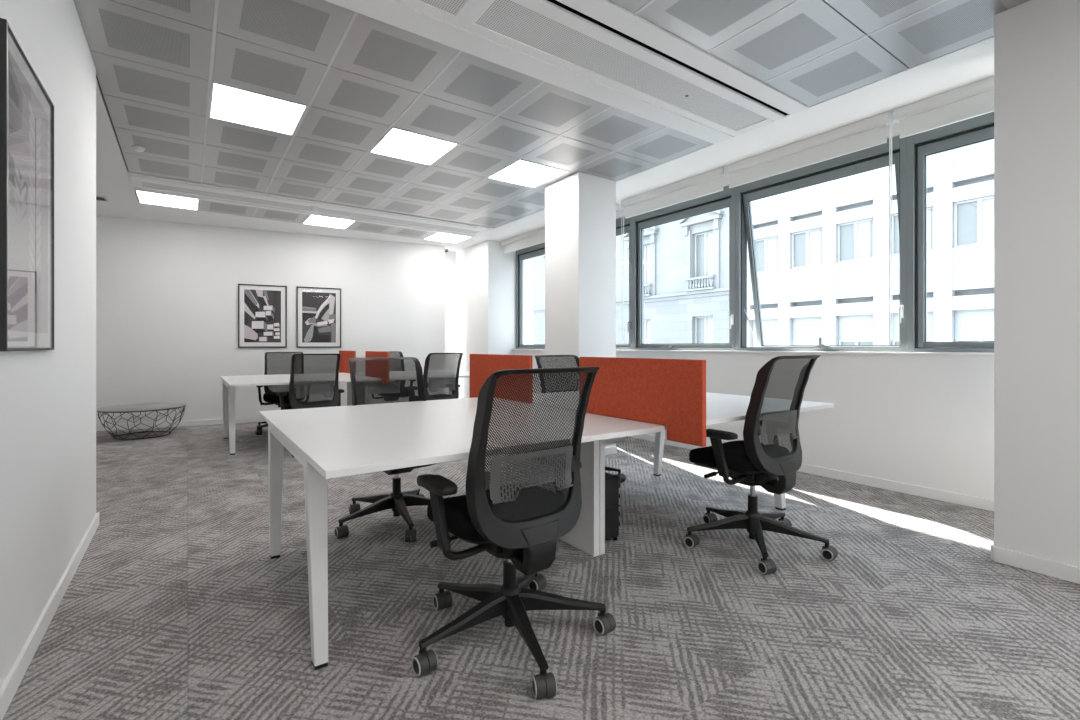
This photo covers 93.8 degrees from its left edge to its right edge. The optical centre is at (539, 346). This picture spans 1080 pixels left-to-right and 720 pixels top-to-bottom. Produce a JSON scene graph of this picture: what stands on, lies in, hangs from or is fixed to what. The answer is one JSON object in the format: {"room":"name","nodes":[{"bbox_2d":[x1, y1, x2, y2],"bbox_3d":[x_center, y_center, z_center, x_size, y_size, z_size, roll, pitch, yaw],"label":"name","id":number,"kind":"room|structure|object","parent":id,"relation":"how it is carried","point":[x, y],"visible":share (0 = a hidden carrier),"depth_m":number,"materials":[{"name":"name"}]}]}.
{"room":"open-plan office","nodes":[
{"label":"open-plan office","id":0,"kind":"room"},
{"bbox_2d":[0,0,95,687],"bbox_3d":[-0.776,-0.305,0.160,0.160,2.830,7.150,0,0,-35],"label":"wall","id":1,"kind":"structure","parent":0,"point":[48,397],"depth_m":2.19,"materials":[{"name":"white paint"}]},
{"bbox_2d":[0,18,53,350],"bbox_3d":[-1.795,-0.483,1.778,0.020,0.995,0.660,0,0,-35],"label":"picture","id":2,"kind":"object","parent":1,"relation":"attached to","point":[26,108],"visible":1,"depth_m":1.71,"materials":[{"name":"black"}]},
{"bbox_2d":[8,50,47,333],"bbox_3d":[-1.794,-0.483,1.779,0.003,0.865,0.530,0,0,-35],"label":"print","id":3,"kind":"object","parent":2,"relation":"attached to","point":[27,113],"depth_m":1.73,"materials":[{"name":"grey paper"}]},
{"bbox_2d":[0,512,98,719],"bbox_3d":[-0.709,1.073,0.215,0.014,0.075,7.164,0,0,-35],"label":"baseboard","id":4,"kind":"structure","parent":1,"relation":"attached to","point":[18,670],"depth_m":1.90,"materials":[{"name":"white paint"}]},
{"bbox_2d":[96,215,444,424],"bbox_3d":[-4.492,-0.305,7.335,6.292,2.830,0.120,0,0,-26],"label":"wall","id":5,"kind":"structure","parent":0,"point":[167,292],"depth_m":7.21,"materials":[{"name":"white paint"}]},
{"bbox_2d":[96,417,264,430],"bbox_3d":[-4.463,1.073,7.274,6.292,0.075,0.014,0,0,-26],"label":"baseboard","id":6,"kind":"structure","parent":5,"relation":"attached to","point":[247,419],"depth_m":7.01,"materials":[{"name":"white paint"}]},
{"bbox_2d":[238,284,286,347],"bbox_3d":[-4.088,-0.446,7.449,0.630,0.925,0.023,0,0,-26],"label":"picture","id":7,"kind":"object","parent":5,"relation":"attached to","point":[262,309],"visible":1,"depth_m":7.45,"materials":[{"name":"black"}]},
{"bbox_2d":[244,289,280,341],"bbox_3d":[-4.087,-0.446,7.449,0.476,0.771,0.003,0,0,-26],"label":"print","id":8,"kind":"object","parent":7,"relation":"attached to","point":[262,308],"depth_m":7.45},
{"bbox_2d":[297,286,340,347],"bbox_3d":[-3.401,-0.446,7.779,0.630,0.925,0.023,0,0,-26],"label":"picture","id":9,"kind":"object","parent":5,"relation":"attached to","point":[318,309],"visible":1,"depth_m":7.77,"materials":[{"name":"black"}]},
{"bbox_2d":[302,292,335,342],"bbox_3d":[-3.401,-0.446,7.779,0.476,0.771,0.002,0,0,-26],"label":"print","id":10,"kind":"object","parent":9,"relation":"attached to","point":[318,308],"depth_m":7.78,"materials":[{"name":"grey paper"}]},
{"bbox_2d":[445,251,455,393],"bbox_3d":[-1.586,-0.305,9.173,1.300,2.830,0.140,0,0,-35],"label":"wall","id":11,"kind":"structure","parent":0,"point":[450,256],"depth_m":9.07,"materials":[{"name":"white paint"}]},
{"bbox_2d":[2,422,1079,719],"bbox_3d":[-0.872,1.160,3.172,7.600,0.100,12.600,0,0,-35],"label":"floor","id":12,"kind":"structure","parent":0,"point":[177,606],"depth_m":2.09,"materials":[{"name":"carpet"}]},
{"bbox_2d":[97,403,185,439],"bbox_3d":[-4.941,0.928,6.289,0.872,0.363,0.872,0,0,-35],"label":"table","id":13,"kind":"object","parent":12,"relation":"on","point":[144,407],"visible":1,"depth_m":6.18,"materials":[{"name":"grey metal"}]},
{"bbox_2d":[255,352,305,434],"bbox_3d":[-3.339,0.592,6.678,0.735,1.035,0.767,0,0,-27],"label":"office chair","id":14,"kind":"object","parent":12,"relation":"on","point":[271,397],"visible":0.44,"depth_m":6.73,"materials":[{"name":"black fabric"}]},
{"bbox_2d":[277,354,343,456],"bbox_3d":[-2.467,0.592,5.465,0.792,1.036,0.754,0,0,-36],"label":"office chair","id":15,"kind":"object","parent":12,"relation":"on","point":[335,392],"visible":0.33,"depth_m":5.29,"materials":[{"name":"black fabric"}]},
{"bbox_2d":[220,370,469,454],"bbox_3d":[-2.245,0.740,6.515,3.104,0.740,1.686,0,0,-35],"label":"desk","id":16,"kind":"object","parent":12,"relation":"on","point":[229,383],"visible":0.42,"depth_m":5.91,"materials":[{"name":"white metal"}]},
{"bbox_2d":[339,350,355,373],"bbox_3d":[-2.708,0.246,7.085,0.028,0.376,0.800,0,0,-35],"label":"divider","id":17,"kind":"object","parent":16,"relation":"attached to","point":[344,355],"visible":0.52,"depth_m":7.10,"materials":[{"name":"orange fabric"}]},
{"bbox_2d":[365,351,388,384],"bbox_3d":[-1.931,0.246,5.972,0.028,0.376,0.835,0,0,-35],"label":"divider","id":18,"kind":"object","parent":16,"relation":"attached to","point":[368,354],"visible":0.42,"depth_m":5.93,"materials":[{"name":"orange fabric"}]},
{"bbox_2d":[371,381,399,393],"bbox_3d":[-2.089,0.522,6.627,0.440,0.176,0.200,0,0,-35],"label":"cable tray","id":19,"kind":"object","parent":16,"relation":"on","point":[376,381],"depth_m":6.62,"materials":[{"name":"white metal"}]},
{"bbox_2d":[334,357,436,541],"bbox_3d":[-0.899,0.592,3.172,0.756,1.035,0.748,0,0,-35],"label":"office chair","id":20,"kind":"object","parent":12,"relation":"on","point":[397,501],"visible":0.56,"depth_m":3.28,"materials":[{"name":"black plastic"}]},
{"bbox_2d":[372,351,412,400],"bbox_3d":[-2.178,0.592,7.465,0.757,1.035,0.752,0,0,-35],"label":"office chair","id":21,"kind":"object","parent":12,"relation":"on","point":[390,352],"visible":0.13,"depth_m":7.66,"materials":[{"name":"black fabric"}]},
{"bbox_2d":[407,353,462,401],"bbox_3d":[-1.279,0.592,6.149,0.745,1.035,0.763,0,0,-43],"label":"office chair","id":22,"kind":"object","parent":12,"relation":"on","point":[431,385],"visible":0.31,"depth_m":6.03,"materials":[{"name":"black fabric"}]},
{"bbox_2d":[412,367,615,698],"bbox_3d":[-0.133,0.592,1.922,0.735,1.036,0.769,0,0,-38],"label":"office chair","id":23,"kind":"object","parent":12,"relation":"on","point":[521,524],"visible":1,"depth_m":1.80,"materials":[{"name":"black plastic"}]},
{"bbox_2d":[259,391,833,669],"bbox_3d":[0.153,0.740,3.079,3.104,0.740,1.686,0,0,-35],"label":"desk","id":24,"kind":"object","parent":12,"relation":"on","point":[337,441],"visible":0.69,"depth_m":2.31,"materials":[{"name":"white laminate"}]},
{"bbox_2d":[470,354,532,402],"bbox_3d":[-0.301,0.246,3.638,0.028,0.376,0.849,0,0,-35],"label":"divider","id":25,"kind":"object","parent":24,"relation":"attached to","point":[482,366],"visible":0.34,"depth_m":3.64,"materials":[{"name":"orange fabric"}]},
{"bbox_2d":[605,437,624,444],"bbox_3d":[0.309,0.522,3.191,0.440,0.176,0.200,0,0,-35],"label":"cable tray","id":26,"kind":"object","parent":24,"relation":"on","point":[621,439],"depth_m":3.18,"materials":[{"name":"white metal"}]},
{"bbox_2d":[579,357,705,446],"bbox_3d":[0.473,0.246,2.528,0.028,0.376,0.835,0,0,-35],"label":"divider","id":27,"kind":"object","parent":24,"relation":"attached to","point":[671,393],"visible":0.83,"depth_m":2.40,"materials":[{"name":"orange fabric"}]},
{"bbox_2d":[535,355,625,482],"bbox_3d":[0.278,0.592,4.186,0.756,1.035,0.753,0,0,-38],"label":"office chair","id":28,"kind":"object","parent":12,"relation":"on","point":[559,363],"visible":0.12,"depth_m":4.33,"materials":[{"name":"black fabric"}]},
{"bbox_2d":[605,472,619,540],"bbox_3d":[0.298,0.913,3.007,0.145,0.393,0.374,0,0,-35],"label":"equipment case","id":29,"kind":"object","parent":12,"relation":"on","point":[612,513],"visible":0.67,"depth_m":2.86,"materials":[{"name":"black plastic"}]},
{"bbox_2d":[684,355,837,574],"bbox_3d":[1.224,0.578,2.848,0.745,1.064,0.772,0,0,-38],"label":"office chair","id":30,"kind":"object","parent":12,"relation":"on","point":[751,462],"visible":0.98,"depth_m":2.68,"materials":[{"name":"black plastic"}]},
{"bbox_2d":[73,0,1029,250],"bbox_3d":[-0.872,-1.899,3.172,7.600,0.361,12.600,0,0,-35],"label":"ceiling","id":31,"kind":"structure","parent":0,"point":[359,77],"depth_m":3.50,"materials":[{"name":"grey tile"}]},
{"bbox_2d":[96,196,107,201],"bbox_3d":[-5.138,-1.723,5.841,0.200,0.018,0.220,0,0,-35],"label":"ceiling vent","id":32,"kind":"object","parent":31,"relation":"in","point":[98,198],"visible":0.46,"depth_m":5.87,"materials":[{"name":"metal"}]},
{"bbox_2d":[132,145,144,151],"bbox_3d":[-3.465,-1.703,4.362,0.090,0.034,0.090,0,0,-35],"label":"smoke detector","id":33,"kind":"object","parent":31,"relation":"attached to","point":[135,147],"visible":1,"depth_m":4.34,"materials":[{"name":"white plastic"}]},
{"bbox_2d":[136,191,198,209],"bbox_3d":[-4.378,-1.727,5.956,0.583,0.022,0.592,0,0,-35],"label":"recessed light","id":34,"kind":"object","parent":31,"relation":"in","point":[143,197],"visible":0.74,"depth_m":5.95,"materials":[{"name":"white plastic"}]},
{"bbox_2d":[209,81,307,135],"bbox_3d":[-2.070,-1.727,3.695,0.572,0.022,0.616,0,0,-35],"label":"recessed light","id":35,"kind":"object","parent":31,"relation":"in","point":[228,103],"visible":0.87,"depth_m":3.67,"materials":[{"name":"white plastic"}]},
{"bbox_2d":[128,170,493,236],"bbox_3d":[-2.556,-1.721,6.438,4.142,0.038,0.685,0,0,-35],"label":"beam","id":36,"kind":"structure","parent":31,"relation":"attached to","point":[140,182],"depth_m":6.08,"materials":[{"name":"white paint"}]},
{"bbox_2d":[311,207,319,211],"bbox_3d":[-2.771,-1.688,6.224,0.100,0.055,0.100,0,0,-35],"label":"sensor","id":37,"kind":"object","parent":36,"relation":"attached to","point":[314,209],"visible":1,"depth_m":6.20,"materials":[{"name":"white plastic"}]},
{"bbox_2d":[302,215,354,228],"bbox_3d":[-2.916,-1.727,6.977,0.572,0.022,0.592,0,0,-35],"label":"recessed light","id":38,"kind":"object","parent":31,"relation":"in","point":[311,220],"visible":0.77,"depth_m":7.00,"materials":[{"name":"white plastic"}]},
{"bbox_2d":[369,127,458,164],"bbox_3d":[-1.099,-1.727,4.373,0.572,0.022,0.616,0,0,-35],"label":"recessed light","id":39,"kind":"object","parent":31,"relation":"in","point":[398,143],"visible":0.87,"depth_m":4.34,"materials":[{"name":"white plastic"}]},
{"bbox_2d":[424,233,470,242],"bbox_3d":[-1.461,-1.727,7.992,0.566,0.022,0.592,0,0,-35],"label":"recessed light","id":40,"kind":"object","parent":31,"relation":"in","point":[443,237],"visible":0.71,"depth_m":8.02,"materials":[{"name":"white plastic"}]},
{"bbox_2d":[487,159,568,187],"bbox_3d":[-0.127,-1.727,5.052,0.572,0.022,0.616,0,0,-35],"label":"recessed light","id":41,"kind":"object","parent":31,"relation":"in","point":[522,172],"visible":0.86,"depth_m":5.02,"materials":[{"name":"white plastic"}]},
{"bbox_2d":[501,203,619,253],"bbox_3d":[0.158,-1.614,7.178,0.084,0.212,2.686,0,0,-35],"label":"roller blind","id":42,"kind":"object","parent":31,"relation":"attached to","point":[537,236],"visible":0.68,"depth_m":7.69,"materials":[{"name":"white fabric"}]},
{"bbox_2d":[325,0,808,143],"bbox_3d":[0.009,-1.721,2.763,4.142,0.038,0.790,0,0,-35],"label":"beam","id":43,"kind":"structure","parent":31,"relation":"attached to","point":[601,51],"depth_m":2.96,"materials":[{"name":"white paint"}]},
{"bbox_2d":[621,167,727,342],"bbox_3d":[1.384,-0.876,5.422,0.084,1.688,1.393,0,0,-35],"label":"roller blind","id":44,"kind":"object","parent":31,"relation":"attached to","point":[710,182],"visible":0.92,"depth_m":5.37,"materials":[{"name":"white fabric"}]},
{"bbox_2d":[724,111,892,341],"bbox_3d":[2.187,-0.876,4.271,0.084,1.688,1.384,0,0,-35],"label":"roller blind","id":45,"kind":"object","parent":31,"relation":"attached to","point":[872,131],"visible":1,"depth_m":4.12,"materials":[{"name":"white fabric"}]},
{"bbox_2d":[893,76,993,138],"bbox_3d":[2.994,-1.614,3.115,0.084,0.212,1.396,0,0,-35],"label":"roller blind","id":46,"kind":"object","parent":31,"relation":"attached to","point":[975,99],"visible":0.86,"depth_m":3.42,"materials":[{"name":"white fabric"}]},
{"bbox_2d":[545,172,615,447],"bbox_3d":[0.421,-0.305,5.337,0.500,2.830,0.570,0,0,-35],"label":"column","id":47,"kind":"structure","parent":0,"point":[580,208],"depth_m":5.13,"materials":[{"name":"white paint"}]},
{"bbox_2d":[605,446,616,454],"bbox_3d":[0.419,1.073,5.327,0.514,0.075,0.584,0,0,-35],"label":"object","id":48,"kind":"structure","parent":47,"relation":"attached to","point":[609,450],"depth_m":5.18,"materials":[{"name":"white paint"}]},
{"bbox_2d":[456,122,993,499],"bbox_3d":[2.050,-0.440,4.785,0.880,3.100,11.500,0,0,-35],"label":"wall","id":49,"kind":"structure","parent":0,"point":[920,420],"depth_m":4.09,"materials":[{"name":"white paint"}]},
{"bbox_2d":[516,242,544,348],"bbox_3d":[-0.021,-0.794,7.961,0.182,1.672,1.240,0,0,-35],"label":"window","id":50,"kind":"structure","parent":49,"relation":"in","point":[537,250],"depth_m":8.39,"materials":[{"name":"silver metal"}]},
{"bbox_2d":[616,217,632,349],"bbox_3d":[0.753,-0.794,6.852,0.182,1.672,1.465,0,0,-35],"label":"window","id":51,"kind":"structure","parent":49,"relation":"in","point":[628,223],"depth_m":6.25,"materials":[{"name":"silver metal"}]},
{"bbox_2d":[633,186,735,350],"bbox_3d":[1.581,-0.794,5.665,0.182,1.672,1.430,0,0,-35],"label":"window","id":52,"kind":"structure","parent":49,"relation":"in","point":[726,198],"depth_m":5.63,"materials":[{"name":"silver metal"}]},
{"bbox_2d":[512,349,993,354],"bbox_3d":[2.448,0.051,4.306,0.095,0.018,10.060,0,0,-35],"label":"trim","id":53,"kind":"structure","parent":49,"relation":"attached to","point":[817,352],"depth_m":4.28,"materials":[{"name":"white paint"}]},
{"bbox_2d":[627,434,993,510],"bbox_3d":[1.921,1.073,4.609,0.494,0.075,11.360,0,0,-35],"label":"baseboard","id":54,"kind":"structure","parent":49,"relation":"attached to","point":[957,498],"depth_m":3.90,"materials":[{"name":"white paint"}]},
{"bbox_2d":[736,135,906,351],"bbox_3d":[2.502,-0.794,4.541,0.405,1.672,1.467,0,0,-35],"label":"window","id":55,"kind":"structure","parent":49,"relation":"in","point":[876,157],"depth_m":4.49,"materials":[{"name":"silver metal"}]},
{"bbox_2d":[907,112,993,352],"bbox_3d":[3.248,-0.794,3.278,0.182,1.672,1.458,0,0,-35],"label":"window","id":56,"kind":"structure","parent":49,"relation":"in","point":[978,129],"depth_m":3.80,"materials":[{"name":"silver metal"}]},
{"bbox_2d":[994,0,1079,566],"bbox_3d":[2.731,-0.305,2.534,0.520,2.830,0.570,0,0,-35],"label":"column","id":57,"kind":"structure","parent":0,"point":[1037,42],"depth_m":2.48,"materials":[{"name":"white paint"}]},
{"bbox_2d":[991,543,1079,583],"bbox_3d":[2.725,1.073,2.530,0.534,0.075,0.598,0,0,-35],"label":"baseboard","id":58,"kind":"structure","parent":57,"relation":"attached to","point":[1047,567],"depth_m":2.48,"materials":[{"name":"white paint"}]},
{"label":"outside","id":59,"kind":"structure","parent":0,"visible":0},
{"bbox_3d":[18.007,7.660,30.862,55.140,0.100,150.000,0,0,-35],"label":"street","id":60,"kind":"object","parent":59,"visible":0},
{"bbox_2d":[533,207,728,343],"bbox_3d":[1.997,-2.390,38.772,8.340,20.000,34.700,0,0,-35],"label":"building","id":61,"kind":"structure","parent":60,"relation":"on","point":[686,261],"depth_m":25.01,"materials":[{"name":"stone"}]},
{"bbox_2d":[647,246,649,290],"bbox_3d":[5.831,-4.165,27.064,0.012,2.410,0.555,0,0,-35],"label":"curtain","id":62,"kind":"object","parent":61,"relation":"hanging from","point":[648,247],"depth_m":27.08,"materials":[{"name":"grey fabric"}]},
{"bbox_2d":[647,321,650,343],"bbox_3d":[5.821,-0.265,27.078,0.012,2.210,0.461,0,0,-35],"label":"curtain","id":63,"kind":"object","parent":61,"relation":"hanging from","point":[648,322],"depth_m":27.05,"materials":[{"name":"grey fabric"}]},
{"bbox_2d":[707,317,712,342],"bbox_3d":[8.028,-0.265,23.917,0.012,2.210,0.512,0,0,-35],"label":"curtain","id":64,"kind":"object","parent":61,"relation":"hanging from","point":[709,319],"depth_m":23.87,"materials":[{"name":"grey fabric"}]},
{"bbox_2d":[707,232,712,283],"bbox_3d":[8.032,-4.165,23.910,0.012,2.410,0.512,0,0,-35],"label":"curtain","id":65,"kind":"object","parent":61,"relation":"hanging from","point":[709,234],"depth_m":23.87,"materials":[{"name":"grey fabric"}]},
{"bbox_2d":[747,139,993,347],"bbox_3d":[19.887,-2.940,13.406,8.040,21.100,27.220,0,0,-35],"label":"building","id":66,"kind":"structure","parent":60,"relation":"on","point":[822,249],"depth_m":18.22,"materials":[{"name":"grey"}]},
{"bbox_2d":[753,319,777,346],"bbox_3d":[9.633,-0.420,21.477,0.015,1.460,1.265,0,0,-35],"label":"roller shutter","id":67,"kind":"object","parent":66,"relation":"hanging from","point":[770,326],"depth_m":21.40,"materials":[{"name":"grey"}]},
{"bbox_2d":[793,317,821,344],"bbox_3d":[10.644,-0.420,20.030,0.015,1.460,1.265,0,0,-35],"label":"roller shutter","id":68,"kind":"object","parent":66,"relation":"hanging from","point":[807,330],"depth_m":20.06,"materials":[{"name":"grey"}]},
{"bbox_2d":[838,314,872,339],"bbox_3d":[11.654,-0.697,18.583,0.015,0.905,1.265,0,0,-35],"label":"roller shutter","id":69,"kind":"object","parent":66,"relation":"hanging from","point":[850,327],"depth_m":18.62,"materials":[{"name":"grey"}]},
{"bbox_2d":[892,312,933,338],"bbox_3d":[12.664,-0.697,17.136,0.015,0.905,1.265,0,0,-35],"label":"roller shutter","id":70,"kind":"object","parent":66,"relation":"hanging from","point":[930,315],"depth_m":16.81,"materials":[{"name":"grey"}]},
{"bbox_2d":[955,309,993,338],"bbox_3d":[13.674,-0.697,15.688,0.015,0.905,1.265,0,0,-35],"label":"roller shutter","id":71,"kind":"object","parent":66,"relation":"hanging from","point":[979,323],"depth_m":15.80,"materials":[{"name":"grey"}]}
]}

